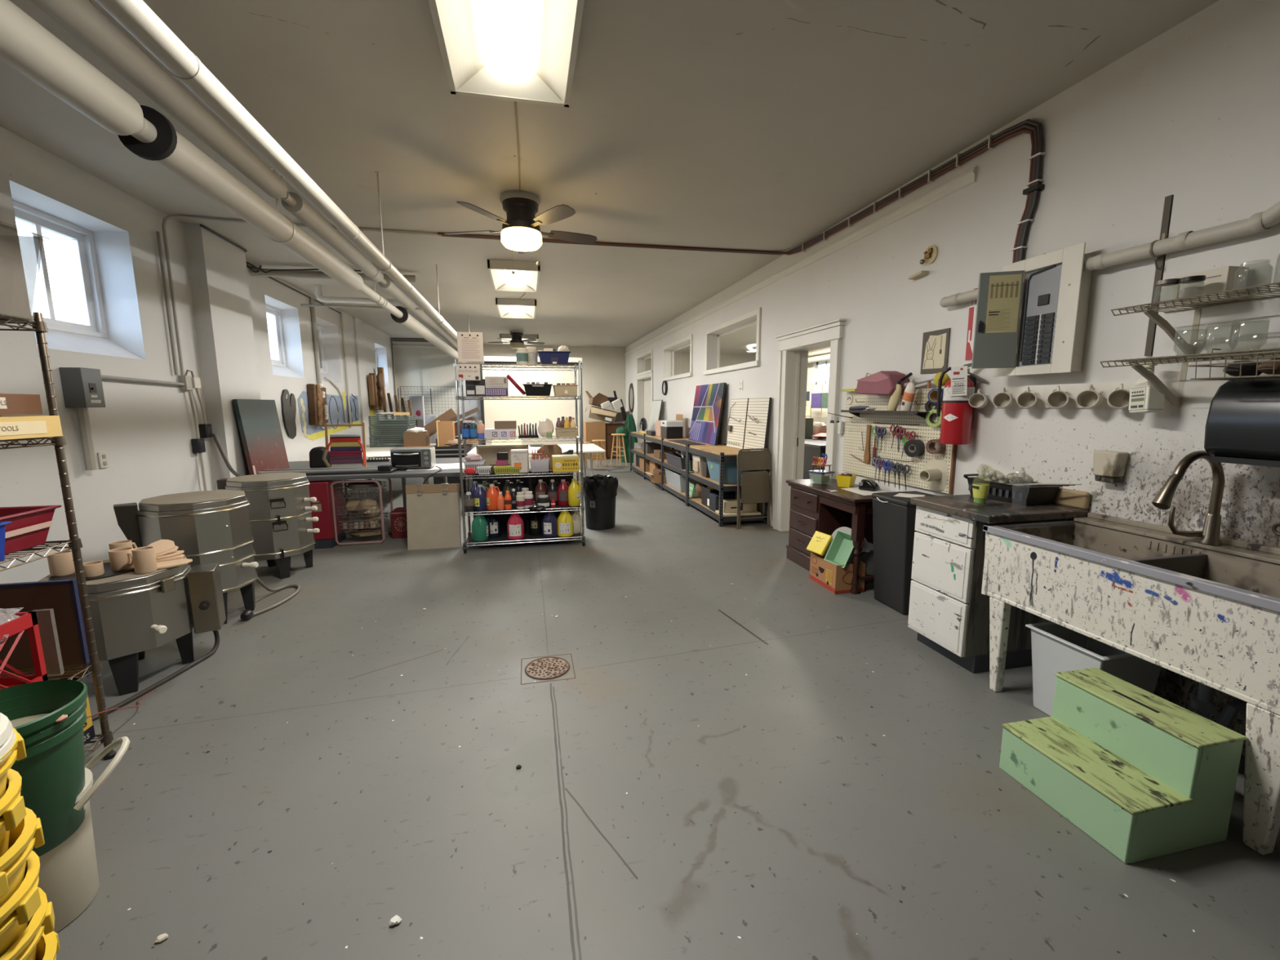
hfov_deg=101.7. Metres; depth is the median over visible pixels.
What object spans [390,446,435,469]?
toaster oven
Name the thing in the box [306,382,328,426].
relief
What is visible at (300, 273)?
pipe
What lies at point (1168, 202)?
upright
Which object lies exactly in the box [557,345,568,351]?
bag
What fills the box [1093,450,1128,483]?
soap dispenser
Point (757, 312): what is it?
window
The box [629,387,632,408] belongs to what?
mirror glass
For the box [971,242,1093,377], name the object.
breaker panel
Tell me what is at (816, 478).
plastic tub
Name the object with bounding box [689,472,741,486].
shelf
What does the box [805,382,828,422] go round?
grid
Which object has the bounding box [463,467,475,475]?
red scrubber
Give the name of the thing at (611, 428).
cardboard box
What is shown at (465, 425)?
paint bottle
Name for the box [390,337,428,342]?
pipe
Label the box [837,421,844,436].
wall socket
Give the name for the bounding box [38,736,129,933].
bucket
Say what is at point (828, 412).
wire holder
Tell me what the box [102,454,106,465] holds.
receptacle
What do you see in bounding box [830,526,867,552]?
tub
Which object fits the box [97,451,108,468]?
wall outlet
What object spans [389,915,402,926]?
scrap
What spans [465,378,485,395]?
carton
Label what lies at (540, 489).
jug
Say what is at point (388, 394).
wood offcut
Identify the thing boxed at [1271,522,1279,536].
wall fitting
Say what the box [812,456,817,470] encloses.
scissors
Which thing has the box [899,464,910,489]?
scissors
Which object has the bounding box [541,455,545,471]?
glue bottle
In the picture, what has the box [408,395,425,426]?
sheet
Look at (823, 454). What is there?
scissors
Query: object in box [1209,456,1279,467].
paper towel
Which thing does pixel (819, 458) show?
scissors
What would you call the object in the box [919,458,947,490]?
spool
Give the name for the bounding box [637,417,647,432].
desk fan
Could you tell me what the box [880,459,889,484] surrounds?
scissors
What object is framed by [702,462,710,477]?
box
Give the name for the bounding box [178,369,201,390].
junction box
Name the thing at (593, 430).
carton
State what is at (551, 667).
floor drain
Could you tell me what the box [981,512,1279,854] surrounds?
utility sink
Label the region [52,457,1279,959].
floor
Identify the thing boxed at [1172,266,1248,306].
box
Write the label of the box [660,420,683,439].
file box
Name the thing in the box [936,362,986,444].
fire extinguisher
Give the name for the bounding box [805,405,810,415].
canvas
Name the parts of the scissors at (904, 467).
handle, handle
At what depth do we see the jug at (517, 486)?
5.60 m
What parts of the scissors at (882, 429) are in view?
handle, handle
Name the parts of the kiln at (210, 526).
lid, lid, leg, leg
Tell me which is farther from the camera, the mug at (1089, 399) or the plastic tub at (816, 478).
the plastic tub at (816, 478)
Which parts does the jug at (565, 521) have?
handle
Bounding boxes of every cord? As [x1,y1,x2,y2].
[91,630,219,721]
[212,433,241,476]
[240,577,300,620]
[422,466,441,484]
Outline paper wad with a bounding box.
[866,407,875,410]
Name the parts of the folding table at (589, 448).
leg, leg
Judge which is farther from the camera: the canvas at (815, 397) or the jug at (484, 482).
the canvas at (815, 397)
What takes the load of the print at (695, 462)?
attached to the bin at (698, 460)
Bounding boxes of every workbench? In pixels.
[630,431,724,506]
[686,443,768,526]
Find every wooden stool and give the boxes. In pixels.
[578,441,591,467]
[591,440,607,466]
[609,433,626,466]
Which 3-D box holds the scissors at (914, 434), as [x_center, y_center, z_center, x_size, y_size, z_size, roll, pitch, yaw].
[2.038,-0.272,3.934,0.013,0.197,0.080,-5,9,-29]
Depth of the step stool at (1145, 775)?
1.81 m
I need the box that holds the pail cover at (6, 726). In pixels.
[0,712,13,746]
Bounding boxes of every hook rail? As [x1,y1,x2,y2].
[873,422,919,425]
[874,456,913,462]
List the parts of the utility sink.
leg, leg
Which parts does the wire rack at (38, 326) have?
shelf frame, shelf frame, shelf frame, shelf frame, post, shelf frame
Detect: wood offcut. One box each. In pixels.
[386,392,394,417]
[393,395,400,419]
[400,397,407,419]
[407,400,413,419]
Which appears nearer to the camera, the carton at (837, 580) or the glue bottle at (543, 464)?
the carton at (837, 580)
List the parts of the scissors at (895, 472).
handle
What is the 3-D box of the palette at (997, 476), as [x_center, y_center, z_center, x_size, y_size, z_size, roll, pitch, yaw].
[2.094,-0.012,3.071,0.086,0.111,0.127,-4,9,-23]
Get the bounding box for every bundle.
[367,367,386,409]
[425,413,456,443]
[437,119,1045,262]
[464,453,481,462]
[531,448,543,470]
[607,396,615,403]
[848,405,869,410]
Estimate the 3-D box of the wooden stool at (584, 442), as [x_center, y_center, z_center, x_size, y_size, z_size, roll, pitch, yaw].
[-1.308,-0.573,12.242,0.312,0.623,0.312,-6,10,-35]
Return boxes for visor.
[560,449,573,454]
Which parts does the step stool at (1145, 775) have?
panel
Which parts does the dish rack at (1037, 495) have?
handle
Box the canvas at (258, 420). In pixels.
[232,399,289,475]
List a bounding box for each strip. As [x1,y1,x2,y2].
[352,316,370,479]
[366,457,389,462]
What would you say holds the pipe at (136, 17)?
hanging from the ceiling
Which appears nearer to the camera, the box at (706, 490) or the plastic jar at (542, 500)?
the plastic jar at (542, 500)
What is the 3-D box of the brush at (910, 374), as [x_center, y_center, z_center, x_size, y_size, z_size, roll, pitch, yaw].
[1.996,-0.767,3.935,0.024,0.082,0.150,-2,8,-12]
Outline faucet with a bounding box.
[1151,449,1225,546]
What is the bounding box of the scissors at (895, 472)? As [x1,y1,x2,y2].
[889,462,899,488]
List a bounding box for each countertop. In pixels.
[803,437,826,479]
[910,494,1088,524]
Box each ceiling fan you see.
[444,190,597,274]
[488,329,544,348]
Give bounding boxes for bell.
[919,244,937,264]
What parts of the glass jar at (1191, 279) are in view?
lid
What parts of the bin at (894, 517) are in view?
lid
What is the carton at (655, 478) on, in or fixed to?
on the workbench at (656, 439)
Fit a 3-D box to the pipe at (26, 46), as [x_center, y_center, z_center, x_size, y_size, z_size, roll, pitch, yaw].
[-3.008,-2.222,5.613,0.228,0.514,17.950,-2,8,-12]
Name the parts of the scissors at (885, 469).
handle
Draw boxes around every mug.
[46,550,75,577]
[83,560,104,577]
[108,539,137,550]
[108,546,133,571]
[131,546,157,573]
[968,388,987,408]
[992,387,1013,408]
[1016,386,1037,408]
[1045,385,1068,408]
[1075,384,1102,409]
[1106,382,1129,409]
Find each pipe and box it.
[0,0,462,362]
[30,0,457,349]
[94,0,469,340]
[248,267,416,282]
[300,303,441,311]
[314,284,402,305]
[390,337,428,342]
[392,343,437,347]
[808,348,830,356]
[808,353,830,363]
[939,200,1279,307]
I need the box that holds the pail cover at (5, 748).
[0,729,16,762]
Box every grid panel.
[397,388,432,419]
[400,386,462,439]
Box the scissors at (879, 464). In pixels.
[875,458,884,483]
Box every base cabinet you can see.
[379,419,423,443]
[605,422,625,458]
[907,488,1090,673]
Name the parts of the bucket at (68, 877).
handle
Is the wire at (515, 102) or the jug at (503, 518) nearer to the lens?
the wire at (515, 102)
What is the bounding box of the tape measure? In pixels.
[841,388,856,391]
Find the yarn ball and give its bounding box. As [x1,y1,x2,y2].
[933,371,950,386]
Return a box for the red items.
[812,432,826,439]
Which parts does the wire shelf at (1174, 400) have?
rail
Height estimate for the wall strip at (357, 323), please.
3.150 m
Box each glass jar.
[1153,278,1180,298]
[1173,328,1208,354]
[1176,275,1205,296]
[1203,321,1240,353]
[1228,319,1270,351]
[1232,260,1273,288]
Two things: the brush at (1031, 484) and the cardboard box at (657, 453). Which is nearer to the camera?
the brush at (1031, 484)
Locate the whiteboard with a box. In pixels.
[647,400,662,430]
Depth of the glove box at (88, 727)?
2.16 m
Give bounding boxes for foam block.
[600,400,611,408]
[610,399,622,409]
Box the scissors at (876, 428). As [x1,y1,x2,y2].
[875,426,884,449]
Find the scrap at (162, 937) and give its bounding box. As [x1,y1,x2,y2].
[154,933,168,942]
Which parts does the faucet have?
lever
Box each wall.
[0,126,215,583]
[246,263,395,493]
[391,342,396,411]
[393,342,626,457]
[625,0,1279,758]
[645,353,751,375]
[751,346,830,426]
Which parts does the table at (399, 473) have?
leg, leg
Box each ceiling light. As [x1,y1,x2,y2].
[427,0,584,107]
[487,259,540,293]
[495,297,536,319]
[499,333,538,344]
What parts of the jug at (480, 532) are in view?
handle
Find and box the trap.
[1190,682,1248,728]
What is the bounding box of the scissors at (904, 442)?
[901,433,911,458]
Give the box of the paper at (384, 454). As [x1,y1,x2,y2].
[366,452,390,457]
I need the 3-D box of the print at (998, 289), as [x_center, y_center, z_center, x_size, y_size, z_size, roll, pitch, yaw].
[2.085,-1.089,2.980,0.137,0.088,0.001,2,8,15]
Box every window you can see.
[8,179,145,359]
[264,294,304,378]
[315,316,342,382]
[374,342,389,390]
[635,349,653,376]
[662,333,693,381]
[703,306,761,374]
[815,360,830,384]
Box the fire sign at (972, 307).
[964,287,977,360]
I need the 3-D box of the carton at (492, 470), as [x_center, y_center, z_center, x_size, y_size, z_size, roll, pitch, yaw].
[-1.482,-0.123,5.498,0.210,0.067,0.140,-2,8,-12]
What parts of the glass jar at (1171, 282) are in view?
lid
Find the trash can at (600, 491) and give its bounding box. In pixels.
[582,474,618,529]
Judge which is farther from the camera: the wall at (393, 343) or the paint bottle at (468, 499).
the wall at (393, 343)
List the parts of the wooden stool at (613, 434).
leg, leg, seat, leg, leg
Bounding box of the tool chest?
[434,444,471,491]
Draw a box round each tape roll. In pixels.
[903,440,924,457]
[924,400,937,412]
[925,409,942,426]
[925,439,946,453]
[927,388,943,403]
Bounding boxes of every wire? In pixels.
[86,688,156,718]
[514,101,520,191]
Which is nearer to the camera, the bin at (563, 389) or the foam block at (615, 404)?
the bin at (563, 389)
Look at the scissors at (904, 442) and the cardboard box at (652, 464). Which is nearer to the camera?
the scissors at (904, 442)
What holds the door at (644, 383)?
in the wall at (1197, 104)
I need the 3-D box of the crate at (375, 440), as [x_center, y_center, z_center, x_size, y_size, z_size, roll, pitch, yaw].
[-4.464,-0.708,9.465,0.660,0.180,0.520,-1,8,-5]
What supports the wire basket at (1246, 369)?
hanging from the wire shelf at (1174, 400)
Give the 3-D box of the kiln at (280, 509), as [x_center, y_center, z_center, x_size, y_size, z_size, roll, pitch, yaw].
[-3.272,0.402,4.654,0.661,0.868,0.634,4,9,29]
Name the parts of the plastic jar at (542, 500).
lid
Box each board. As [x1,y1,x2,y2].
[0,578,92,679]
[405,483,461,550]
[633,442,642,465]
[715,510,760,516]
[726,398,748,448]
[743,397,771,450]
[804,417,813,438]
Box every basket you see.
[336,498,387,517]
[337,481,386,498]
[338,512,388,532]
[463,459,485,473]
[477,466,491,474]
[493,465,520,474]
[823,529,853,568]
[1186,348,1279,380]
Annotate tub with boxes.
[0,728,26,799]
[510,448,528,473]
[807,469,835,483]
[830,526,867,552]
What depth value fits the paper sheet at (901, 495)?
3.75 m
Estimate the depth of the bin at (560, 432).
5.42 m
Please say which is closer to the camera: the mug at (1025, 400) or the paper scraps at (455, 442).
the mug at (1025, 400)
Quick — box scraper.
[871,425,876,466]
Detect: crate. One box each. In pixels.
[0,611,48,689]
[368,415,415,426]
[368,425,416,436]
[368,436,404,447]
[390,506,407,538]
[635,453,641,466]
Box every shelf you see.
[632,448,694,471]
[632,465,698,497]
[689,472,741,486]
[689,497,764,516]
[840,409,929,418]
[1099,347,1279,407]
[1111,281,1279,354]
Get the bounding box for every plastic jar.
[515,347,528,365]
[515,491,524,509]
[521,488,528,494]
[524,491,533,508]
[525,346,537,365]
[537,494,550,507]
[551,498,555,506]
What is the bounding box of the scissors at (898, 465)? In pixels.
[893,463,903,488]
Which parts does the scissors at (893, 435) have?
handle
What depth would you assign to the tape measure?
4.65 m
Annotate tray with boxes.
[0,393,43,414]
[0,415,62,439]
[48,562,134,580]
[475,444,528,469]
[518,422,538,438]
[518,435,538,438]
[528,444,543,446]
[688,480,698,488]
[688,485,696,492]
[688,490,697,497]
[840,409,929,413]
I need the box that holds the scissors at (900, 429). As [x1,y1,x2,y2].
[895,426,906,452]
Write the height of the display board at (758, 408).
0.680 m
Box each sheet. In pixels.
[405,462,464,471]
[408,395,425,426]
[675,413,682,420]
[840,487,888,495]
[893,493,925,497]
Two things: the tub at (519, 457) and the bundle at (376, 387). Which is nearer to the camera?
the tub at (519, 457)
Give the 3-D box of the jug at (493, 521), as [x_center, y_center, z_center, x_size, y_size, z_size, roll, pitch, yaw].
[-1.561,0.467,5.534,0.155,0.270,0.155,4,9,25]
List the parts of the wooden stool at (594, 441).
leg, seat, leg, leg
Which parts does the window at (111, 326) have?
sash, frame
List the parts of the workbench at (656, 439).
post, post, frame, shelf frame, post, shelf frame, post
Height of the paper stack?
0.020 m
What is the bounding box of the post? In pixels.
[620,399,626,423]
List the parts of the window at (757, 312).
frame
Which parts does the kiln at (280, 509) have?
lid, lid, leg, lift handle, lift handle, leg, leg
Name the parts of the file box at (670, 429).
lid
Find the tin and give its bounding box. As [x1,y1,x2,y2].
[537,444,561,469]
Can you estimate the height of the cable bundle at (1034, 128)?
0.908 m
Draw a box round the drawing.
[920,328,950,373]
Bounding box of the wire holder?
[827,412,853,418]
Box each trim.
[624,165,977,355]
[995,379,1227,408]
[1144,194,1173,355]
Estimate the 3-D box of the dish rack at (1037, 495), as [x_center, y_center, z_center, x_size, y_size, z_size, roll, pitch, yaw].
[2.153,0.052,3.057,0.254,0.122,0.444,-2,8,-12]
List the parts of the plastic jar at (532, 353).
lid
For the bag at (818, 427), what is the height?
0.255 m
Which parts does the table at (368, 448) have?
leg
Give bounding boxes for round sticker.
[846,394,853,404]
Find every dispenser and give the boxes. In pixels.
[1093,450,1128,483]
[1204,377,1279,467]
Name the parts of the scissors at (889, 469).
handle, handle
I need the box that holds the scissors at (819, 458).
[817,457,821,468]
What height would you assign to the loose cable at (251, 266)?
0.127 m
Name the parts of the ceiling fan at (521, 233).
blade, blade, pull chain, lamp shade, blade, blade, blade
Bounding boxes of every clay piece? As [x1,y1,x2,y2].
[147,539,175,555]
[155,545,178,556]
[155,550,184,559]
[155,554,184,561]
[156,558,192,569]
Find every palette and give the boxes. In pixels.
[281,389,296,439]
[977,463,993,480]
[983,468,1007,484]
[1006,471,1033,486]
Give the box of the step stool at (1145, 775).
[999,667,1246,863]
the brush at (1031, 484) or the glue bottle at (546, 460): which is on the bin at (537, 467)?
the glue bottle at (546, 460)
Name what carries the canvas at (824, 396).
attached to the grid
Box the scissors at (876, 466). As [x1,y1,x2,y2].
[872,457,881,481]
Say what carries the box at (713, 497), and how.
on the workbench at (722, 454)
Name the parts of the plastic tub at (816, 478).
lid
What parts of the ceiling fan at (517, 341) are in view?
lamp shade, blade, blade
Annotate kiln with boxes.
[38,556,226,695]
[113,489,258,624]
[216,472,319,578]
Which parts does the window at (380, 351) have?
frame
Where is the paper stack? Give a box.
[361,451,390,457]
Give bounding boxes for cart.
[330,478,393,545]
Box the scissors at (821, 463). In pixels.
[819,457,823,470]
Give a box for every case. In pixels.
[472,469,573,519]
[646,430,655,435]
[856,370,907,395]
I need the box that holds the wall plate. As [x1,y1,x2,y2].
[738,380,742,390]
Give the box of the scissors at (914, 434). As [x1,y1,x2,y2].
[905,431,915,440]
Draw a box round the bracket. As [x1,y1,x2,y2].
[907,270,928,279]
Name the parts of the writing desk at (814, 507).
drawer, drawer, drawer, turned leg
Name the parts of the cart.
tube frame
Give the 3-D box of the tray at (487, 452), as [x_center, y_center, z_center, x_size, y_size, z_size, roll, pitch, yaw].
[-1.476,-0.243,5.617,0.540,0.270,0.060,-2,8,-12]
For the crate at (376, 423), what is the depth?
9.18 m
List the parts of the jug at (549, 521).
handle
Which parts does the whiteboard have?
frame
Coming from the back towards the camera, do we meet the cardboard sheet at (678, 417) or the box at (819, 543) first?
the cardboard sheet at (678, 417)
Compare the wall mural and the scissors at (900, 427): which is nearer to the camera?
the scissors at (900, 427)
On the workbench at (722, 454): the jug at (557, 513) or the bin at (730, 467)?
the bin at (730, 467)
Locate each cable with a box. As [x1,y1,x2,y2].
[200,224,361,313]
[324,377,346,422]
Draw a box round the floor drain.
[520,653,575,684]
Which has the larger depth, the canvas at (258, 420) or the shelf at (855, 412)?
the canvas at (258, 420)
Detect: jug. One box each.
[470,480,479,497]
[471,511,488,542]
[473,484,487,511]
[482,480,489,492]
[486,484,499,510]
[486,511,501,537]
[493,480,502,491]
[502,480,514,497]
[506,511,524,539]
[513,480,524,493]
[522,510,532,533]
[528,510,542,535]
[534,480,547,505]
[541,509,557,537]
[546,479,559,505]
[557,479,569,506]
[557,508,573,537]
[568,478,581,506]
[569,506,581,533]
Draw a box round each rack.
[0,311,116,759]
[453,359,585,553]
[811,463,831,471]
[963,473,1062,505]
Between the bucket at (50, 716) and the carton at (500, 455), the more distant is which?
the carton at (500, 455)
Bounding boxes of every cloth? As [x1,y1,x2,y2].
[373,412,393,415]
[615,413,637,462]
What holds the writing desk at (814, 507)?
on the floor
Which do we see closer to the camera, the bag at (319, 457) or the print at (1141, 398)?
the print at (1141, 398)
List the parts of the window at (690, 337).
frame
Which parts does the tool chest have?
drawer pull, drawer pull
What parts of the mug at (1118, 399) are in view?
handle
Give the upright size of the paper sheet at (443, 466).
0.004 m
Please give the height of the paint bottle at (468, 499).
0.190 m
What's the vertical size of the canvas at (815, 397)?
0.340 m
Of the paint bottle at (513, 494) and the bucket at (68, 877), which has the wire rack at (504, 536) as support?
the paint bottle at (513, 494)
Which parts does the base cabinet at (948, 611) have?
drawer, drawer, drawer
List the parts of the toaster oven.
door, handle, control panel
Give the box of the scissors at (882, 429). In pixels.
[877,427,886,450]
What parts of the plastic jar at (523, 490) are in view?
lid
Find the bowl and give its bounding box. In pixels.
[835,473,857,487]
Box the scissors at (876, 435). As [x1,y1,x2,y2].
[871,426,879,444]
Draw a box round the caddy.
[537,348,570,366]
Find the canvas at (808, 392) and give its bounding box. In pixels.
[806,391,809,400]
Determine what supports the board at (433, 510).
on the floor
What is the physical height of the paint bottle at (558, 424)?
0.130 m
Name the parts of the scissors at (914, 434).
handle, handle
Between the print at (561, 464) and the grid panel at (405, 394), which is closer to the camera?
the print at (561, 464)
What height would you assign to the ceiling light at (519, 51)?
0.100 m
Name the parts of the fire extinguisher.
lever, carry handle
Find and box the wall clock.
[662,380,667,395]
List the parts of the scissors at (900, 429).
handle, handle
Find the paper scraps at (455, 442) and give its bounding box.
[444,438,458,446]
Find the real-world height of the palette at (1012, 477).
0.093 m
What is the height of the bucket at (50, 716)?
0.402 m
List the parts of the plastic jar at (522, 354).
lid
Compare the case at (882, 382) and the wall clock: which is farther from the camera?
the wall clock
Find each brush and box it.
[899,372,912,382]
[1008,483,1069,486]
[1009,483,1075,485]
[1015,483,1081,486]
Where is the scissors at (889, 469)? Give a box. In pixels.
[884,461,893,486]
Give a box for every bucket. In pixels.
[0,679,88,857]
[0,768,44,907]
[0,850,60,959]
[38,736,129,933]
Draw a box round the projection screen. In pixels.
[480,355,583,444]
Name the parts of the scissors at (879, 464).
handle, handle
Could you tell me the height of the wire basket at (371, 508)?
0.126 m
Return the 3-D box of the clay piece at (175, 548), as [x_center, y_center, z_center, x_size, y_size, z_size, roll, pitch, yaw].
[-2.727,0.405,2.949,0.126,0.032,0.175,3,9,20]
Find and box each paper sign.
[455,364,480,380]
[457,332,484,361]
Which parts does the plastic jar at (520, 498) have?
lid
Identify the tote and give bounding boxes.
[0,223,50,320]
[522,382,552,395]
[664,468,695,492]
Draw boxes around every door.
[635,370,653,442]
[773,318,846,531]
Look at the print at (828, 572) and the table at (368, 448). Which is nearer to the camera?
the print at (828, 572)
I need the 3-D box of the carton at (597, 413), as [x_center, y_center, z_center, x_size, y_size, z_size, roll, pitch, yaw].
[-1.075,-1.799,14.343,0.908,0.500,0.563,-1,8,-2]
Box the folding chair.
[737,448,772,529]
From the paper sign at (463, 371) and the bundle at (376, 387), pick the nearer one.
the paper sign at (463, 371)
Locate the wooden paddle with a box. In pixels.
[863,424,871,463]
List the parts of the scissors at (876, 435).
handle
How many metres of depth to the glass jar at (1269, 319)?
1.97 m
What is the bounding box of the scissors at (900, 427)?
[893,426,902,449]
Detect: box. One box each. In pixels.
[58,367,105,407]
[83,694,95,745]
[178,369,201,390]
[191,438,205,453]
[198,423,213,438]
[402,444,431,447]
[422,408,457,436]
[450,407,479,421]
[454,416,474,435]
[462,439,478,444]
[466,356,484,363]
[491,439,521,444]
[639,457,649,471]
[642,441,666,453]
[649,460,667,473]
[653,448,680,459]
[653,468,665,475]
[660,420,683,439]
[701,485,735,507]
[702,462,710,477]
[709,492,734,511]
[723,498,756,512]
[806,530,832,555]
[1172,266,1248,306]
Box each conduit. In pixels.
[75,407,97,470]
[101,374,184,386]
[155,231,177,374]
[161,214,441,379]
[187,388,207,490]
[309,297,321,383]
[340,312,351,427]
[390,337,397,417]
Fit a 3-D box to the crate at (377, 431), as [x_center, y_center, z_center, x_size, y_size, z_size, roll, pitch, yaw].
[-4.465,-0.891,9.438,0.660,0.180,0.520,-1,8,-8]
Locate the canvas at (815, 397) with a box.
[811,392,821,408]
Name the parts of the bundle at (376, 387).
round panel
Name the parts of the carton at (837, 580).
yellow panel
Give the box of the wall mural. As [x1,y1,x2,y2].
[297,391,375,439]
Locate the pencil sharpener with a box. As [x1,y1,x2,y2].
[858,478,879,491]
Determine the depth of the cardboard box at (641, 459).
10.85 m
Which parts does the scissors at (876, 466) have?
handle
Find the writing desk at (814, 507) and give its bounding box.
[786,478,874,594]
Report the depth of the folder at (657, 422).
9.96 m
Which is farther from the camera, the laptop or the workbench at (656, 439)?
the laptop
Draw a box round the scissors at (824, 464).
[821,457,826,467]
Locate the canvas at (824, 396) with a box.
[821,392,828,408]
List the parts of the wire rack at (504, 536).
post, post, shelf frame, shelf frame, shelf frame, shelf frame, shelf frame, shelf frame, post, post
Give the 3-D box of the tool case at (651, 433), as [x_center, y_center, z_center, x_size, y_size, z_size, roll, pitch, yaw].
[0.288,-0.930,10.318,0.240,0.085,0.440,-2,8,-12]
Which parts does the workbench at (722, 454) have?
post, frame, shelf frame, post, shelf frame, post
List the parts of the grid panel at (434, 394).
panel frame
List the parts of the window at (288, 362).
frame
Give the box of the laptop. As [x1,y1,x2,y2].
[612,411,629,423]
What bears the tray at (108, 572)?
on the kiln at (133, 614)
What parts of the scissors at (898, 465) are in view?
handle, handle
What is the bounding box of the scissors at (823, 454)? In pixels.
[821,453,827,466]
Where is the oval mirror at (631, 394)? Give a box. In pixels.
[628,382,634,412]
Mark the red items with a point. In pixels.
(822, 435)
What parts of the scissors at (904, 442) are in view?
handle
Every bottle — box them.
[461,420,470,439]
[463,492,474,511]
[469,421,477,439]
[476,420,484,439]
[497,491,504,510]
[504,490,511,510]
[511,488,516,508]
[530,456,534,471]
[534,455,537,471]
[537,456,541,471]
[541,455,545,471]
[545,455,548,471]
[546,431,551,437]
[555,417,561,427]
[560,416,564,427]
[564,417,569,427]
[568,416,571,427]
[570,417,576,427]
[887,380,902,410]
[900,378,915,410]
[926,381,931,387]
[971,465,989,502]
[1011,466,1030,507]
[1128,361,1164,413]
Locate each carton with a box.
[403,426,430,446]
[435,420,455,446]
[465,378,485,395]
[484,376,507,388]
[484,388,508,395]
[484,428,515,439]
[488,464,510,472]
[494,420,516,429]
[495,459,507,465]
[497,452,508,460]
[543,348,552,351]
[551,454,578,472]
[583,421,605,459]
[584,405,617,423]
[585,391,607,407]
[644,471,666,483]
[808,551,865,594]
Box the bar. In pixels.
[613,390,617,399]
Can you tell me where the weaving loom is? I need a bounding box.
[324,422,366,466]
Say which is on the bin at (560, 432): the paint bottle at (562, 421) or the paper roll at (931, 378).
the paint bottle at (562, 421)
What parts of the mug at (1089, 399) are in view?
handle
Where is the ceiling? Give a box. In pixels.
[0,0,1218,355]
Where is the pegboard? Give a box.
[842,387,956,493]
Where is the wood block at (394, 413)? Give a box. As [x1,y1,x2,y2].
[393,412,409,415]
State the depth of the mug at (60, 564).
2.68 m
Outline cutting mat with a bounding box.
[666,440,706,444]
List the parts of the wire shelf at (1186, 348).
rail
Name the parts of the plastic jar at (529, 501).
lid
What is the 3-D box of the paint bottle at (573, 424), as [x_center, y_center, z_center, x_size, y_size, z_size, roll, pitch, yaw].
[-0.705,-0.593,5.497,0.060,0.130,0.060,-2,8,-12]
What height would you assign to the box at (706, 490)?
0.287 m
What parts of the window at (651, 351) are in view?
frame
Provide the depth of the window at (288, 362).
7.37 m
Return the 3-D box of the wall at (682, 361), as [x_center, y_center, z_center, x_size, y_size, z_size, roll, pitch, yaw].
[3.233,-1.373,9.297,4.100,3.000,14.200,-2,8,-12]
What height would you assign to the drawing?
0.300 m
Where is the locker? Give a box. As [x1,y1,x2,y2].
[308,480,346,549]
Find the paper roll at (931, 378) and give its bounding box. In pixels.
[903,375,934,386]
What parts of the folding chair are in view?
leg, backrest, seat, leg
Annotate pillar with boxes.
[182,223,260,490]
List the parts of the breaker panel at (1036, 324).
hinged door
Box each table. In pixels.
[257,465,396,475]
[280,457,465,484]
[294,443,435,506]
[466,443,605,476]
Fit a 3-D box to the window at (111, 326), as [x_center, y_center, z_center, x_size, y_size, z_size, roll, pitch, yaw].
[-4.068,-1.395,3.675,0.281,1.030,1.020,-2,8,-12]
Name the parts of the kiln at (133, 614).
leg, lid, leg, lid, leg, leg, control knob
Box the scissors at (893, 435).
[889,424,899,448]
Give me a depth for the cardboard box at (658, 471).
9.56 m
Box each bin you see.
[0,505,61,555]
[0,521,11,561]
[528,455,550,471]
[552,382,577,395]
[554,426,577,437]
[665,450,693,469]
[684,458,693,471]
[691,453,706,475]
[705,457,754,484]
[871,490,937,614]
[1025,622,1161,716]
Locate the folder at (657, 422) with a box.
[655,420,660,436]
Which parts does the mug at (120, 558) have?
handle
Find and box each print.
[485,389,506,394]
[556,460,577,469]
[693,459,698,471]
[730,502,742,510]
[811,556,858,583]
[952,377,965,393]
[953,368,962,374]
[986,309,1009,329]
[990,280,1018,298]
[1130,390,1144,408]
[1131,397,1144,401]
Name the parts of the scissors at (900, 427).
handle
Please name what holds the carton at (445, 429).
on the tool chest
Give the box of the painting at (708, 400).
[688,382,726,445]
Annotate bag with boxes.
[0,608,22,642]
[309,446,331,468]
[527,505,548,511]
[537,418,554,437]
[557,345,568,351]
[695,481,706,498]
[813,422,826,437]
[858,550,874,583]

